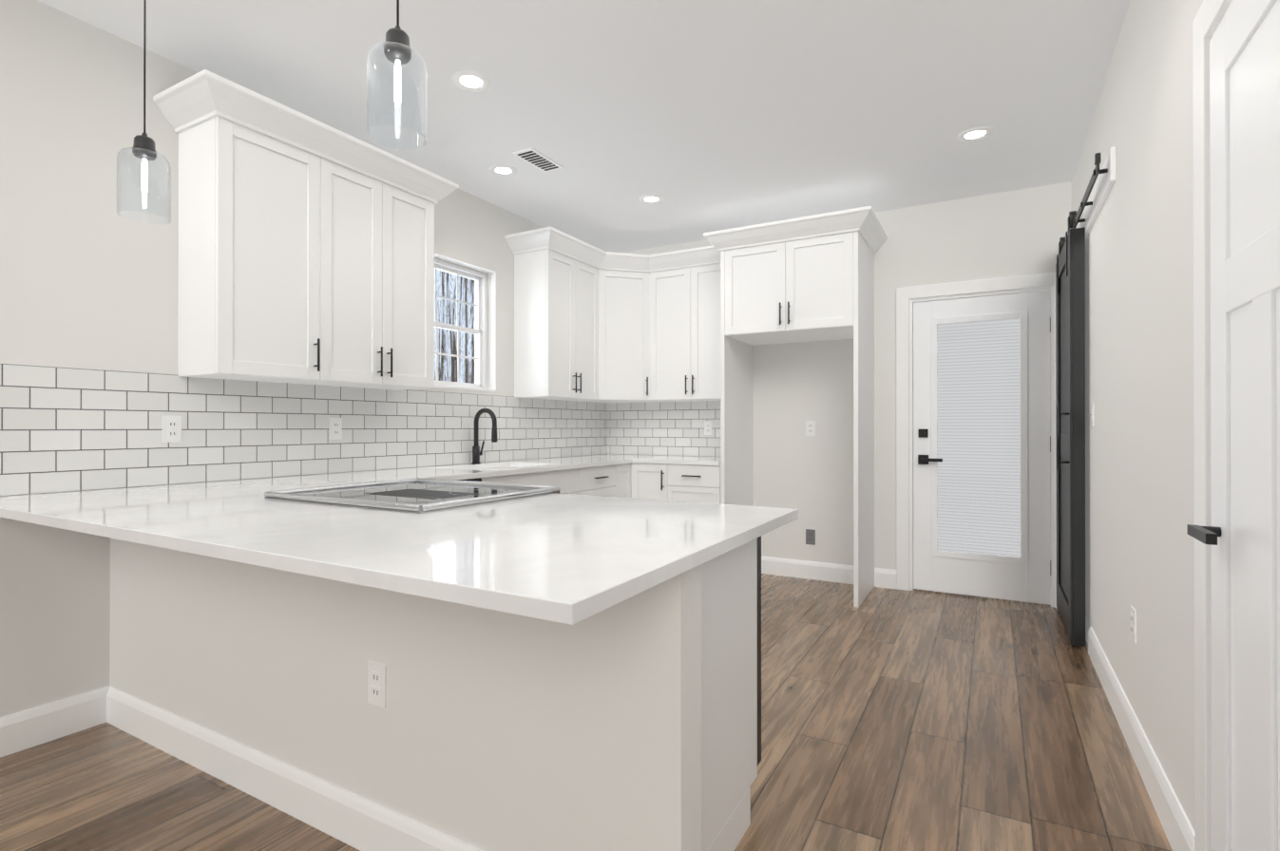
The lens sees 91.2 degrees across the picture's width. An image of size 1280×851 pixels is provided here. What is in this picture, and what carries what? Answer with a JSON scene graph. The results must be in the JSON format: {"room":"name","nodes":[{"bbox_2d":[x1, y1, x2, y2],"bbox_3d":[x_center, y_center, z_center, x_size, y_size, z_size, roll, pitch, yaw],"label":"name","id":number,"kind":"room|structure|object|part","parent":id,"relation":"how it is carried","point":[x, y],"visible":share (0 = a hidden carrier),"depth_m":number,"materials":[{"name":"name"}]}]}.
{"room":"kitchen","nodes":[
{"label":"kitchen","id":0,"kind":"room"},
{"bbox_2d":[0,0,600,717],"bbox_3d":[-2.127,-0.195,2.634,0.200,2.720,7.500,0,0,29],"label":"wall","id":1,"kind":"structure","parent":0,"point":[87,277],"depth_m":2.40,"materials":[{"name":"white paint"}]},
{"bbox_2d":[0,686,110,758],"bbox_3d":[-2.930,1.093,0.977,0.016,0.135,3.430,0,0,29],"label":"baseboard","id":2,"kind":"structure","parent":1,"relation":"attached to","point":[30,728],"depth_m":2.31,"materials":[{"name":"white wood"}]},
{"bbox_2d":[171,103,335,384],"bbox_3d":[-1.722,-0.742,2.829,0.313,1.065,0.504,0,0,29],"label":"upper cabinet","id":3,"kind":"object","parent":1,"relation":"attached to","point":[306,249],"depth_m":2.67,"materials":[{"name":"white wood"}]},
{"bbox_2d":[0,363,608,496],"bbox_3d":[-1.305,0.019,3.888,0.008,0.465,4.092,0,0,29],"label":"tile backsplash","id":4,"kind":"structure","parent":1,"relation":"attached to","point":[62,429],"depth_m":2.89,"materials":[{"name":"white tile"}]},
{"bbox_2d":[162,415,181,442],"bbox_3d":[-1.985,0.015,2.657,0.008,0.114,0.070,0,0,29],"label":"outlet","id":5,"kind":"object","parent":4,"relation":"attached to","point":[171,429],"visible":1,"depth_m":2.65,"materials":[{"name":"white plastic"}]},
{"bbox_2d":[328,418,342,439],"bbox_3d":[-1.613,0.016,3.320,0.008,0.114,0.070,0,0,29],"label":"outlet","id":6,"kind":"object","parent":4,"relation":"attached to","point":[334,429],"visible":1,"depth_m":3.31,"materials":[{"name":"white plastic"}]},
{"bbox_2d":[318,152,438,390],"bbox_3d":[-1.474,-0.741,3.271,0.313,1.065,0.744,0,0,29],"label":"upper cabinet","id":7,"kind":"object","parent":1,"relation":"attached to","point":[385,226],"depth_m":3.22,"materials":[{"name":"white wood"}]},
{"bbox_3d":[-1.528,-1.311,3.081,0.407,0.117,1.318,0,0,29],"label":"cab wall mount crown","id":8,"kind":"part","parent":7,"relation":"part of","materials":[{"name":"white wood"}]},
{"bbox_2d":[434,258,495,392],"bbox_3d":[-1.243,-0.657,4.146,0.137,0.840,0.676,0,0,29],"label":"kitchen window","id":9,"kind":"structure","parent":1,"relation":"in","point":[480,305],"depth_m":4.30,"materials":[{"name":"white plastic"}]},
{"bbox_2d":[510,240,605,402],"bbox_3d":[-0.594,-0.737,4.796,0.356,1.065,0.709,0,0,29],"label":"upper cabinet","id":10,"kind":"object","parent":1,"relation":"attached to","point":[558,289],"depth_m":4.56,"materials":[{"name":"white wood"}]},
{"bbox_3d":[-0.123,-1.307,4.621,1.351,0.117,1.049,0,0,29],"label":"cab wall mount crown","id":11,"kind":"part","parent":10,"relation":"part of","materials":[{"name":"white wood"}]},
{"bbox_2d":[601,255,654,402],"bbox_3d":[-0.175,-0.736,5.226,0.667,1.065,0.666,0,0,29],"label":"upper cabinet","id":12,"kind":"object","parent":1,"relation":"attached to","point":[627,285],"depth_m":5.06,"materials":[{"name":"white wood"}]},
{"bbox_2d":[109,538,701,850],"bbox_3d":[-0.984,0.722,1.910,2.500,0.882,0.100,0,0,29],"label":"wall","id":13,"kind":"structure","parent":0,"point":[486,730],"depth_m":1.58,"materials":[{"name":"white paint"}]},
{"bbox_2d":[106,687,483,850],"bbox_3d":[-0.974,1.095,1.895,2.500,0.135,0.116,0,0,29],"label":"baseboard","id":14,"kind":"structure","parent":13,"relation":"attached to","point":[353,820],"depth_m":1.90,"materials":[{"name":"white wood"}]},
{"bbox_2d":[367,661,386,708],"bbox_3d":[-0.713,0.702,1.697,0.070,0.114,0.008,0,0,29],"label":"outlet","id":15,"kind":"object","parent":13,"relation":"attached to","point":[376,684],"visible":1,"depth_m":1.69,"materials":[{"name":"white plastic"}]},
{"bbox_2d":[37,0,1130,252],"bbox_3d":[-0.517,-1.618,1.735,3.890,0.120,7.500,0,0,29],"label":"ceiling","id":16,"kind":"structure","parent":0,"point":[702,116],"depth_m":2.91,"materials":[{"name":"white paint"}]},
{"bbox_2d":[116,0,171,224],"bbox_3d":[-1.580,-1.109,1.997,0.136,0.894,0.136,0,0,29],"label":"pendant light","id":17,"kind":"object","parent":16,"relation":"hanging from","point":[143,147],"visible":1,"depth_m":1.99,"materials":[{"name":"clear glass"}]},
{"bbox_3d":[-1.580,-0.767,1.996,0.136,0.210,0.136,0,0,29],"label":"lamp shade","id":18,"kind":"part","parent":17,"relation":"part of","materials":[{"name":"clear glass"}]},
{"bbox_3d":[-1.580,-1.206,1.998,0.124,0.700,0.124,0,0,29],"label":"cord","id":19,"kind":"part","parent":17,"relation":"part of","materials":[{"name":"black plastic"}]},
{"bbox_2d":[366,0,427,150],"bbox_3d":[-0.589,-1.128,1.522,0.136,0.859,0.136,0,0,29],"label":"pendant light","id":20,"kind":"object","parent":16,"relation":"hanging from","point":[397,50],"visible":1,"depth_m":1.51,"materials":[{"name":"clear glass"}]},
{"bbox_3d":[-0.589,-1.225,1.522,0.124,0.665,0.124,0,0,29],"label":"cord","id":21,"kind":"part","parent":20,"relation":"part of","materials":[{"name":"black plastic"}]},
{"bbox_2d":[451,70,490,92],"bbox_3d":[-0.761,-1.550,2.824,0.170,0.010,0.170,0,0,29],"label":"recessed light","id":22,"kind":"object","parent":16,"relation":"in","point":[473,81],"visible":1,"depth_m":2.81,"materials":[{"name":"white"}]},
{"bbox_2d":[488,164,516,176],"bbox_3d":[-0.831,-1.547,3.803,0.170,0.010,0.170,0,0,29],"label":"recessed light","id":23,"kind":"object","parent":16,"relation":"in","point":[504,170],"visible":1,"depth_m":3.79,"materials":[{"name":"white"}]},
{"bbox_2d":[512,147,563,172],"bbox_3d":[-0.592,-1.548,3.657,0.140,0.009,0.300,0,0,29],"label":"ceiling vent","id":24,"kind":"object","parent":16,"relation":"in","point":[536,159],"visible":1,"depth_m":3.64,"materials":[{"name":"white metal"}]},
{"bbox_2d":[638,193,663,204],"bbox_3d":[0.078,-1.546,4.279,0.170,0.010,0.170,0,0,29],"label":"recessed light","id":25,"kind":"object","parent":16,"relation":"in","point":[654,199],"visible":1,"depth_m":4.28,"materials":[{"name":"white"}]},
{"bbox_2d":[956,126,993,142],"bbox_3d":[1.784,-1.548,3.334,0.170,0.010,0.170,0,0,29],"label":"recessed light","id":26,"kind":"object","parent":16,"relation":"in","point":[973,134],"visible":1,"depth_m":3.32,"materials":[{"name":"white"}]},
{"bbox_2d":[0,573,1172,850],"bbox_3d":[-0.224,1.224,2.251,3.890,0.120,8.700,0,0,29],"label":"floor","id":27,"kind":"structure","parent":0,"point":[910,720],"depth_m":2.17,"materials":[{"name":"brown wood"}]},
{"bbox_2d":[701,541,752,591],"bbox_3d":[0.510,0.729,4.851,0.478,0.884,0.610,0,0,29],"label":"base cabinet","id":28,"kind":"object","parent":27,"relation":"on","point":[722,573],"depth_m":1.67,"materials":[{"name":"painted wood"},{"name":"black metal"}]},
{"bbox_2d":[0,454,798,625],"bbox_3d":[-0.198,0.267,3.270,2.538,0.030,4.098,0,0,29],"label":"countertop","id":29,"kind":"structure","parent":28,"relation":"on","point":[616,529],"depth_m":1.53,"materials":[{"name":"white stone"}]},
{"bbox_2d":[264,477,559,514],"bbox_3d":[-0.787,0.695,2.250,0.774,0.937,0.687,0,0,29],"label":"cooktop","id":30,"kind":"object","parent":29,"relation":"in","point":[419,496],"visible":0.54,"depth_m":2.17,"materials":[{"name":"silver metal"}]},
{"bbox_2d":[471,408,497,464],"bbox_3d":[-1.016,0.070,4.137,0.210,0.370,0.090,0,0,29],"label":"faucet","id":31,"kind":"object","parent":29,"relation":"on","point":[476,453],"depth_m":4.14,"materials":[{"name":"black metal"}]},
{"bbox_3d":[0.207,0.729,4.999,0.310,0.884,0.648,0,0,29],"label":"door","id":32,"kind":"part","parent":28,"relation":"part of","materials":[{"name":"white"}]},
{"bbox_2d":[703,206,887,608],"bbox_3d":[1.116,-0.098,4.475,1.133,2.535,0.712,0,0,29],"label":"surround","id":33,"kind":"object","parent":27,"relation":"on","point":[809,278],"visible":0.98,"depth_m":4.29,"materials":[{"name":"white wood"}]},
{"bbox_3d":[1.116,-1.307,4.478,1.133,0.117,0.712,0,0,29],"label":"crown","id":34,"kind":"part","parent":33,"relation":"part of","materials":[{"name":"white wood"}]},
{"bbox_2d":[624,181,1071,570],"bbox_3d":[1.268,0.311,4.914,3.890,3.720,0.200,0,0,29],"label":"wall","id":35,"kind":"structure","parent":0,"point":[1014,233],"depth_m":4.55,"materials":[{"name":"white paint"}]},
{"bbox_2d":[608,401,720,457],"bbox_3d":[0.296,0.023,5.336,1.323,0.465,0.002,0,0,29],"label":"tile backsplash","id":36,"kind":"structure","parent":35,"relation":"attached to","point":[673,429],"depth_m":5.38,"materials":[{"name":"white tile"}]},
{"bbox_2d":[704,420,711,435],"bbox_3d":[0.563,0.021,5.181,0.070,0.114,0.008,0,0,29],"label":"outlet","id":37,"kind":"object","parent":36,"relation":"attached to","point":[707,428],"visible":1,"depth_m":5.18,"materials":[{"name":"white plastic"}]},
{"bbox_2d":[654,259,704,401],"bbox_3d":[0.308,-0.736,5.134,0.479,1.065,0.355,0,0,29],"label":"upper cabinet","id":38,"kind":"object","parent":35,"relation":"attached to","point":[677,285],"depth_m":4.99,"materials":[{"name":"white wood"}]},
{"bbox_2d":[700,259,720,401],"bbox_3d":[0.612,-0.737,4.987,0.430,1.065,0.313,0,0,29],"label":"upper cabinet","id":39,"kind":"object","parent":35,"relation":"attached to","point":[710,269],"depth_m":4.86,"materials":[{"name":"white wood"}]},
{"bbox_2d":[761,555,853,584],"bbox_3d":[1.287,1.103,4.777,0.881,0.135,0.016,0,0,29],"label":"baseboard","id":40,"kind":"structure","parent":35,"relation":"attached to","point":[813,570],"depth_m":4.77,"materials":[{"name":"white wood"}]},
{"bbox_2d":[805,420,815,436],"bbox_3d":[1.300,0.020,4.777,0.070,0.114,0.008,0,0,29],"label":"outlet","id":41,"kind":"object","parent":35,"relation":"attached to","point":[810,428],"visible":1,"depth_m":4.77,"materials":[{"name":"white plastic"}]},
{"bbox_2d":[805,529,815,545],"bbox_3d":[1.300,0.850,4.775,0.070,0.114,0.008,0,0,29],"label":"outlet","id":42,"kind":"object","parent":35,"relation":"attached to","point":[810,536],"visible":1,"depth_m":4.77,"materials":[{"name":"grey plastic"}]},
{"bbox_2d":[874,568,896,590],"bbox_3d":[1.765,1.102,4.509,0.148,0.135,0.016,0,0,29],"label":"baseboard","id":43,"kind":"structure","parent":35,"relation":"attached to","point":[885,578],"depth_m":4.50,"materials":[{"name":"white wood"}]},
{"bbox_2d":[896,272,1057,609],"bbox_3d":[2.316,0.094,4.282,1.033,2.150,0.158,0,0,29],"label":"door frame","id":44,"kind":"structure","parent":35,"relation":"attached to","point":[905,296],"depth_m":4.43,"materials":[{"name":"white wood"}]},
{"bbox_2d":[913,290,1050,605],"bbox_3d":[2.300,0.143,4.253,0.813,2.028,0.056,0,0,29],"label":"back door","id":45,"kind":"structure","parent":35,"relation":"in","point":[1024,577],"depth_m":4.18,"materials":[{"name":"white wood"}]},
{"bbox_2d":[936,318,1020,557],"bbox_3d":[2.298,0.081,4.260,0.497,1.579,0.018,0,0,29],"label":"blinds","id":46,"kind":"object","parent":45,"relation":"attached to","point":[979,429],"visible":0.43,"depth_m":4.25,"materials":[{"name":"white plastic"}]},
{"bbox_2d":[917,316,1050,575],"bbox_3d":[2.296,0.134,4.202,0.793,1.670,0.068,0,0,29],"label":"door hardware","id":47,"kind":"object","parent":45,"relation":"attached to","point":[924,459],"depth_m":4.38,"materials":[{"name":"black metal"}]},
{"bbox_2d":[1071,0,1203,831],"bbox_3d":[1.084,-0.200,0.834,0.218,2.720,7.500,0,0,29],"label":"wall","id":48,"kind":"structure","parent":0,"point":[1139,549],"depth_m":2.08,"materials":[{"name":"white paint"}]},
{"bbox_2d":[1055,152,1108,647],"bbox_3d":[2.306,0.009,3.285,0.085,2.285,1.577,0,0,29],"label":"barn door","id":49,"kind":"structure","parent":48,"relation":"in","point":[1070,345],"depth_m":3.29,"materials":[{"name":"black wood"}]},
{"bbox_2d":[1056,210,1076,469],"bbox_3d":[2.444,-0.463,3.632,0.095,1.400,0.649,0,0,29],"label":"hanger","id":50,"kind":"object","parent":49,"relation":"hanging from","point":[1070,221],"visible":0.9,"depth_m":3.37,"materials":[{"name":"black metal"}]},
{"bbox_3d":[2.313,-1.094,3.282,0.066,0.080,1.574,0,0,29],"label":"barn door track rail","id":51,"kind":"part","parent":49,"relation":"part of","materials":[{"name":"black metal"}]},
{"bbox_2d":[1090,403,1093,426],"bbox_3d":[2.273,-0.054,3.147,0.008,0.114,0.070,0,0,29],"label":"light switch","id":52,"kind":"object","parent":48,"relation":"attached to","point":[1092,414],"visible":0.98,"depth_m":3.13,"materials":[{"name":"white plastic"}]},
{"bbox_2d":[1130,606,1136,643],"bbox_3d":[1.769,0.714,2.247,0.008,0.114,0.070,0,0,29],"label":"outlet","id":53,"kind":"object","parent":48,"relation":"attached to","point":[1133,624],"visible":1,"depth_m":2.23,"materials":[{"name":"white plastic"}]},
{"bbox_2d":[1088,627,1194,850],"bbox_3d":[1.829,1.096,2.361,0.016,0.135,1.940,0,0,29],"label":"baseboard","id":54,"kind":"structure","parent":48,"relation":"attached to","point":[1176,827],"depth_m":2.02,"materials":[{"name":"white wood"}]},
{"bbox_2d":[1192,0,1231,850],"bbox_3d":[1.145,0.090,1.148,0.020,2.142,0.830,0,0,29],"label":"trim","id":55,"kind":"structure","parent":48,"relation":"attached to","point":[1208,17],"depth_m":1.45,"materials":[{"name":"white wood"}]},
{"bbox_2d":[1211,0,1233,38],"bbox_3d":[1.151,0.135,1.145,0.005,2.052,0.650,0,0,29],"label":"trim","id":56,"kind":"structure","parent":48,"relation":"attached to","point":[1222,18],"depth_m":1.36,"materials":[{"name":"white wood"}]},
{"bbox_2d":[1209,0,1279,850],"bbox_3d":[1.147,0.140,1.147,0.012,2.022,0.610,0,0,29],"label":"closet door","id":57,"kind":"structure","parent":48,"relation":"in","point":[1245,246],"depth_m":1.24,"materials":[{"name":"white wood"}]},
{"bbox_2d":[1186,524,1222,545],"bbox_3d":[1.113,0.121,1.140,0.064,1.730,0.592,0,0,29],"label":"door handle","id":58,"kind":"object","parent":57,"relation":"attached to","point":[1207,535],"depth_m":1.32,"materials":[{"name":"black metal"}]},
{"label":"outside","id":59,"kind":"structure","parent":0,"visible":0},
{"bbox_2d":[434,269,474,383],"bbox_3d":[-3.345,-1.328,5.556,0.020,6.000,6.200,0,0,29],"label":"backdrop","id":60,"kind":"structure","parent":59,"point":[449,293],"depth_m":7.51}
]}

